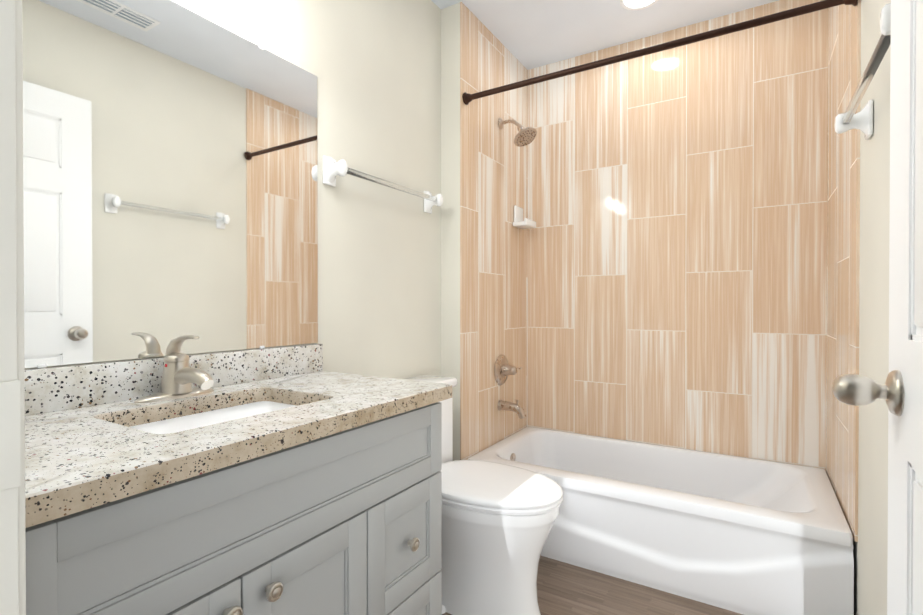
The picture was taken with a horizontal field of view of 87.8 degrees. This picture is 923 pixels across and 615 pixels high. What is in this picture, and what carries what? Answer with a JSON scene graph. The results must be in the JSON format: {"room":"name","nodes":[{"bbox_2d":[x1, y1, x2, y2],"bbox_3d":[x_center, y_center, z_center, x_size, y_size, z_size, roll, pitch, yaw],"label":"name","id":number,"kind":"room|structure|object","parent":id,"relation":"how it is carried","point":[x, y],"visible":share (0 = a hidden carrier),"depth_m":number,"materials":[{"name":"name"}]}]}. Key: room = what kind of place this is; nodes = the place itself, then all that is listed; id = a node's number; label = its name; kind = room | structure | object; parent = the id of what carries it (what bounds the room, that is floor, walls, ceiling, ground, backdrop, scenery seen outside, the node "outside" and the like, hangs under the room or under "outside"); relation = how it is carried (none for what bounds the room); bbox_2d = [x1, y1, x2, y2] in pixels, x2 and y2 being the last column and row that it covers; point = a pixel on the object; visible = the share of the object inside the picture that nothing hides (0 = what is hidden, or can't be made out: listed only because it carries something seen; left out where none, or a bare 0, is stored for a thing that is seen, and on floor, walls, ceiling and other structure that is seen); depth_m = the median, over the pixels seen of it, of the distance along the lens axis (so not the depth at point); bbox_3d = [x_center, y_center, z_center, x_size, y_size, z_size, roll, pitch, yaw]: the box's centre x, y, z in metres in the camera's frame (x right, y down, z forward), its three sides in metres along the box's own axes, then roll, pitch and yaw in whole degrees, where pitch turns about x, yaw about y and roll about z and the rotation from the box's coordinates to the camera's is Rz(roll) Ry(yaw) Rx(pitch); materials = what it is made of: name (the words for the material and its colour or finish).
{"room":"bathroom","nodes":[
{"label":"bathroom","id":0,"kind":"room"},
{"bbox_2d":[25,0,890,614],"bbox_3d":[-0.018,-0.176,0.833,3.200,2.626,4.428,0,0,32],"label":"wall","id":1,"kind":"structure","parent":0,"point":[387,72],"depth_m":1.92,"materials":[{"name":"paint"}]},
{"bbox_2d":[0,0,25,614],"bbox_3d":[-0.126,0.006,0.216,1.022,2.270,0.152,0,0,32],"label":"door frame","id":2,"kind":"structure","parent":1,"relation":"attached to","point":[12,501],"depth_m":0.49,"materials":[{"name":"paint"}]},
{"bbox_2d":[22,0,317,367],"bbox_3d":[-0.777,-0.354,1.304,0.008,0.970,0.989,0,0,32],"label":"mirror","id":3,"kind":"object","parent":1,"relation":"attached to","point":[169,170],"visible":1,"depth_m":1.27,"materials":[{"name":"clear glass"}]},
{"bbox_2d":[323,156,442,213],"bbox_3d":[-0.293,-0.508,2.018,0.087,0.104,0.687,0,0,32],"label":"towel rail","id":4,"kind":"object","parent":1,"relation":"attached to","point":[332,168],"visible":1,"depth_m":1.84,"materials":[{"name":"white ceramic"}]},
{"bbox_2d":[460,2,527,459],"bbox_3d":[0.200,-0.367,2.688,0.008,2.269,0.780,0,0,32],"label":"tiled wall","id":5,"kind":"structure","parent":1,"relation":"attached to","point":[493,170],"depth_m":2.61,"materials":[{"name":"beige tile"}]},
{"bbox_2d":[494,355,521,384],"bbox_3d":[0.267,0.350,2.700,0.095,0.170,0.173,0,0,32],"label":"shower valve","id":6,"kind":"object","parent":5,"relation":"attached to","point":[503,369],"visible":1,"depth_m":2.68,"materials":[{"name":"silver metal"}]},
{"bbox_2d":[498,400,525,418],"bbox_3d":[0.287,0.559,2.670,0.161,0.102,0.062,0,0,32],"label":"tub spout","id":7,"kind":"object","parent":5,"relation":"attached to","point":[513,407],"visible":1,"depth_m":2.65,"materials":[{"name":"silver metal"}]},
{"bbox_2d":[498,118,536,146],"bbox_3d":[0.308,-0.983,2.643,0.215,0.176,0.135,0,0,32],"label":"shower head","id":8,"kind":"object","parent":5,"relation":"attached to","point":[524,137],"visible":1,"depth_m":2.63},
{"bbox_2d":[513,205,535,228],"bbox_3d":[0.378,-0.548,2.876,0.094,0.127,0.150,0,0,32],"label":"shelf","id":9,"kind":"object","parent":5,"relation":"attached to","point":[520,223],"visible":1,"depth_m":2.85,"materials":[{"name":"white ceramic"}]},
{"bbox_2d":[528,0,823,467],"bbox_3d":[1.066,-0.366,2.642,1.532,2.269,0.008,0,0,32],"label":"tiled wall","id":10,"kind":"structure","parent":1,"relation":"attached to","point":[678,266],"depth_m":2.56,"materials":[{"name":"beige tile"}]},
{"bbox_2d":[820,0,860,541],"bbox_3d":[1.507,-0.361,1.904,0.008,2.269,0.750,0,0,32],"label":"tiled wall","id":11,"kind":"structure","parent":1,"relation":"attached to","point":[839,305],"depth_m":1.88,"materials":[{"name":"beige tile"}]},
{"bbox_2d":[462,0,857,104],"bbox_3d":[0.664,-1.035,1.982,1.513,0.058,0.058,0,0,32],"label":"shower rod","id":12,"kind":"object","parent":11,"relation":"attached to","point":[744,25],"visible":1,"depth_m":1.88,"materials":[{"name":"brown metal"}]},
{"bbox_2d":[835,3,890,139],"bbox_3d":[1.014,-0.557,1.176,0.087,0.104,0.687,0,0,32],"label":"towel rail","id":13,"kind":"object","parent":1,"relation":"attached to","point":[861,120],"visible":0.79,"depth_m":1.24,"materials":[{"name":"white ceramic"}]},
{"bbox_2d":[832,0,922,614],"bbox_3d":[0.508,0.044,0.444,0.176,2.168,0.922,0,0,32],"label":"door","id":14,"kind":"structure","parent":1,"relation":"in","point":[900,391],"depth_m":0.75,"materials":[{"name":"white paint"}]},
{"bbox_2d":[442,556,742,614],"bbox_3d":[-0.018,1.187,0.842,3.200,0.100,4.428,0,0,32],"label":"floor","id":15,"kind":"structure","parent":0,"point":[563,588],"depth_m":1.87,"materials":[{"name":"wood"}]},
{"bbox_2d":[25,335,451,614],"bbox_3d":[-0.538,0.602,1.157,0.576,1.067,1.021,0,0,32],"label":"bathroom vanity","id":16,"kind":"object","parent":15,"relation":"on","point":[293,480],"visible":1,"depth_m":0.99,"materials":[{"name":"grey wood"}]},
{"bbox_2d":[404,375,562,614],"bbox_3d":[0.024,0.723,1.888,0.763,0.815,0.434,0,0,32],"label":"toilet","id":17,"kind":"object","parent":15,"relation":"on","point":[498,520],"visible":0.58,"depth_m":1.71,"materials":[{"name":"white ceramic"}]},
{"bbox_2d":[467,427,853,614],"bbox_3d":[0.864,0.939,2.320,1.512,0.377,0.764,0,0,32],"label":"bathtub","id":18,"kind":"object","parent":15,"relation":"on","point":[745,535],"visible":0.83,"depth_m":1.96,"materials":[{"name":"white ceramic"}]},
{"bbox_2d":[431,0,778,69],"bbox_3d":[-0.018,-1.539,0.824,3.200,0.100,4.428,0,0,32],"label":"ceiling","id":19,"kind":"structure","parent":0,"point":[529,34],"depth_m":2.50,"materials":[{"name":"paint"}]},
{"bbox_2d":[620,0,658,9],"bbox_3d":[0.864,-1.495,2.313,0.190,0.007,0.190,0,0,32],"label":"recessed light","id":20,"kind":"object","parent":19,"relation":"in","point":[635,3],"depth_m":2.36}
]}

